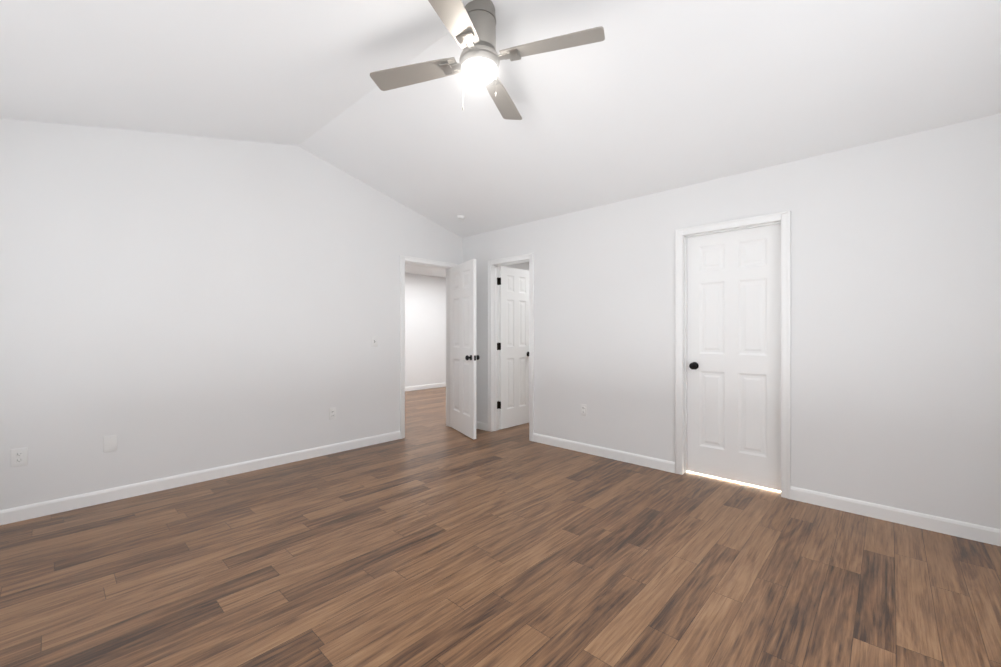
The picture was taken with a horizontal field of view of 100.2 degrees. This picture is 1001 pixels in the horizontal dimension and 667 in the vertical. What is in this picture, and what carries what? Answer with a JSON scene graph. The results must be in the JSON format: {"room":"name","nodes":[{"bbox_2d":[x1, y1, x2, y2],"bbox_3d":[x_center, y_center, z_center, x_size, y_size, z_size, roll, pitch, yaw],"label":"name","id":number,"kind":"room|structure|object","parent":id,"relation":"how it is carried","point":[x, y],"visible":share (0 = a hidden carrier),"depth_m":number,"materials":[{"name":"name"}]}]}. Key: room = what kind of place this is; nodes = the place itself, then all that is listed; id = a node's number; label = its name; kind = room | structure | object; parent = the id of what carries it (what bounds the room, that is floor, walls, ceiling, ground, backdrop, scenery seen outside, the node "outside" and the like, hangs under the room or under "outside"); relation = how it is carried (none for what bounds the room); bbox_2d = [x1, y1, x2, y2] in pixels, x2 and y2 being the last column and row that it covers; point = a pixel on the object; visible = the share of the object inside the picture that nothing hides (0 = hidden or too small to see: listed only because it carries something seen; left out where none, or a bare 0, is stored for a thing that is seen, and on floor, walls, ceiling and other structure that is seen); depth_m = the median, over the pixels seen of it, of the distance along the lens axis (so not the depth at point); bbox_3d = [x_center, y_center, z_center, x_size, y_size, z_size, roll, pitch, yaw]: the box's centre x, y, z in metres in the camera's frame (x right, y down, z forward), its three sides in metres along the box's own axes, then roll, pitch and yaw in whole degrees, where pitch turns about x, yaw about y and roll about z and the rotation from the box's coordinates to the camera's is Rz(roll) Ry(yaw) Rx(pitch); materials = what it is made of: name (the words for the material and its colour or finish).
{"room":"empty bedroom","nodes":[
{"label":"empty bedroom","id":0,"kind":"room"},
{"bbox_2d":[0,118,462,509],"bbox_3d":[-1.960,-0.302,4.010,0.120,3.015,4.400,0,0,43],"label":"wall","id":1,"kind":"structure","parent":0,"point":[172,304],"depth_m":3.32,"materials":[{"name":"paint"}]},
{"bbox_2d":[11,447,27,466],"bbox_3d":[-3.098,0.797,2.694,0.008,0.116,0.072,0,0,43],"label":"electrical outlet","id":2,"kind":"object","parent":1,"relation":"attached to","point":[19,456],"visible":1,"depth_m":2.69,"materials":[{"name":"white plastic"}]},
{"bbox_2d":[103,435,116,452],"bbox_3d":[-2.806,0.791,3.009,0.007,0.116,0.072,0,0,43],"label":"electrical outlet","id":3,"kind":"object","parent":1,"relation":"attached to","point":[110,443],"visible":1,"depth_m":3.01,"materials":[{"name":"white plastic"}]},
{"bbox_2d":[0,431,400,524],"bbox_3d":[-2.228,1.160,3.626,0.013,0.092,3.171,0,0,43],"label":"baseboard","id":4,"kind":"structure","parent":1,"relation":"attached to","point":[16,514],"depth_m":3.26,"materials":[{"name":"paint"}]},
{"bbox_2d":[329,407,335,419],"bbox_3d":[-1.688,0.805,4.209,0.008,0.116,0.072,0,0,43],"label":"electrical outlet","id":5,"kind":"object","parent":1,"relation":"attached to","point":[332,413],"visible":1,"depth_m":4.21,"materials":[{"name":"white plastic"}]},
{"bbox_2d":[372,336,377,346],"bbox_3d":[-1.364,0.085,4.549,0.017,0.116,0.072,0,0,43],"label":"light switch","id":6,"kind":"object","parent":1,"relation":"attached to","point":[374,341],"visible":1,"depth_m":4.55,"materials":[{"name":"white plastic"}]},
{"bbox_2d":[400,255,456,438],"bbox_3d":[-0.907,0.154,5.141,0.162,2.100,0.847,0,0,43],"label":"trim","id":7,"kind":"structure","parent":1,"relation":"attached to","point":[447,266],"depth_m":4.89,"materials":[{"name":"paint"}]},
{"bbox_2d":[450,259,479,438],"bbox_3d":[-0.457,0.175,5.032,0.173,2.030,0.752,0,0,-28],"label":"door","id":8,"kind":"structure","parent":1,"relation":"in","point":[463,357],"depth_m":4.97,"materials":[{"name":"paint"}]},
{"bbox_2d":[405,273,445,386],"bbox_3d":[-3.412,-0.034,7.220,0.120,2.470,6.880,0,0,43],"label":"wall","id":9,"kind":"structure","parent":0,"point":[425,329],"depth_m":9.05,"materials":[{"name":"paint"}]},
{"bbox_2d":[405,382,445,390],"bbox_3d":[-3.404,1.156,7.132,0.013,0.092,6.760,0,0,43],"label":"baseboard","id":10,"kind":"structure","parent":9,"relation":"attached to","point":[421,387],"depth_m":9.03,"materials":[{"name":"paint"}]},
{"bbox_2d":[0,387,1000,666],"bbox_3d":[-0.411,1.255,4.347,8.430,0.100,7.000,0,0,43],"label":"floor","id":11,"kind":"structure","parent":0,"point":[430,539],"depth_m":2.11,"materials":[{"name":"wood"}]},
{"bbox_2d":[687,471,780,491],"bbox_3d":[1.975,1.205,3.505,0.710,0.001,0.280,0,0,43],"label":"strip","id":12,"kind":"object","parent":11,"relation":"on","point":[734,481],"visible":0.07,"depth_m":3.41,"materials":[{"name":"white"}]},
{"bbox_2d":[0,0,1000,277],"bbox_3d":[-0.411,-1.573,4.343,8.430,0.695,7.000,0,0,43],"label":"ceiling","id":13,"kind":"structure","parent":0,"point":[645,97],"depth_m":2.54,"materials":[{"name":"paint"}]},
{"bbox_2d":[457,215,464,219],"bbox_3d":[-0.461,-1.349,4.877,0.094,0.030,0.094,0,-14,43],"label":"smoke detector","id":14,"kind":"object","parent":13,"relation":"attached to","point":[461,217],"visible":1,"depth_m":4.85,"materials":[{"name":"white plastic"}]},
{"bbox_2d":[370,0,604,119],"bbox_3d":[-0.115,-1.521,2.292,1.020,0.574,1.020,0,0,-27],"label":"ceiling fan","id":15,"kind":"object","parent":13,"relation":"hanging from","point":[471,26],"visible":1,"depth_m":2.22,"materials":[{"name":"silver metal"}]},
{"bbox_2d":[505,262,528,270],"bbox_3d":[0.425,-0.038,6.572,0.120,2.480,2.600,0,0,43],"label":"wall","id":16,"kind":"structure","parent":0,"point":[524,266],"depth_m":6.37,"materials":[{"name":"paint"}]},
{"bbox_2d":[463,113,1000,528],"bbox_3d":[1.351,-0.030,3.853,5.180,2.470,0.120,0,0,43],"label":"wall","id":17,"kind":"structure","parent":0,"point":[896,322],"depth_m":2.86,"materials":[{"name":"paint"}]},
{"bbox_2d":[476,421,487,430],"bbox_3d":[-0.327,1.158,5.324,0.482,0.092,0.013,0,0,43],"label":"baseboard","id":18,"kind":"structure","parent":17,"relation":"attached to","point":[479,425],"depth_m":5.23,"materials":[{"name":"paint"}]},
{"bbox_2d":[488,253,533,440],"bbox_3d":[0.156,0.154,4.965,0.712,2.100,0.162,0,0,43],"label":"trim","id":19,"kind":"structure","parent":17,"relation":"attached to","point":[493,341],"depth_m":5.12,"materials":[{"name":"paint"}]},
{"bbox_2d":[498,266,528,428],"bbox_3d":[0.199,0.175,5.426,0.173,2.030,0.616,0,0,43],"label":"door","id":20,"kind":"structure","parent":17,"relation":"in","point":[513,349],"depth_m":5.37,"materials":[{"name":"paint"}]},
{"bbox_2d":[581,404,586,415],"bbox_3d":[0.842,0.775,4.239,0.072,0.116,0.008,0,0,43],"label":"electrical outlet","id":21,"kind":"object","parent":17,"relation":"attached to","point":[583,409],"visible":1,"depth_m":4.23,"materials":[{"name":"white plastic"}]},
{"bbox_2d":[533,433,674,472],"bbox_3d":[0.942,1.159,4.143,1.560,0.092,0.013,0,0,43],"label":"baseboard","id":22,"kind":"structure","parent":17,"relation":"attached to","point":[669,466],"depth_m":4.04,"materials":[{"name":"paint"}]},
{"bbox_2d":[675,211,790,498],"bbox_3d":[1.859,0.156,3.380,0.822,2.100,0.162,0,0,43],"label":"trim","id":23,"kind":"structure","parent":17,"relation":"attached to","point":[783,219],"depth_m":3.32,"materials":[{"name":"paint"}]},
{"bbox_2d":[687,224,780,490],"bbox_3d":[1.887,0.177,3.410,0.726,2.030,0.173,0,0,43],"label":"door","id":24,"kind":"structure","parent":17,"relation":"in","point":[733,355],"depth_m":3.38,"materials":[{"name":"paint"}]},
{"bbox_2d":[790,486,1000,545],"bbox_3d":[2.606,1.161,2.594,1.344,0.092,0.013,0,0,43],"label":"baseboard","id":25,"kind":"structure","parent":17,"relation":"attached to","point":[975,532],"depth_m":2.65,"materials":[{"name":"paint"}]}
]}

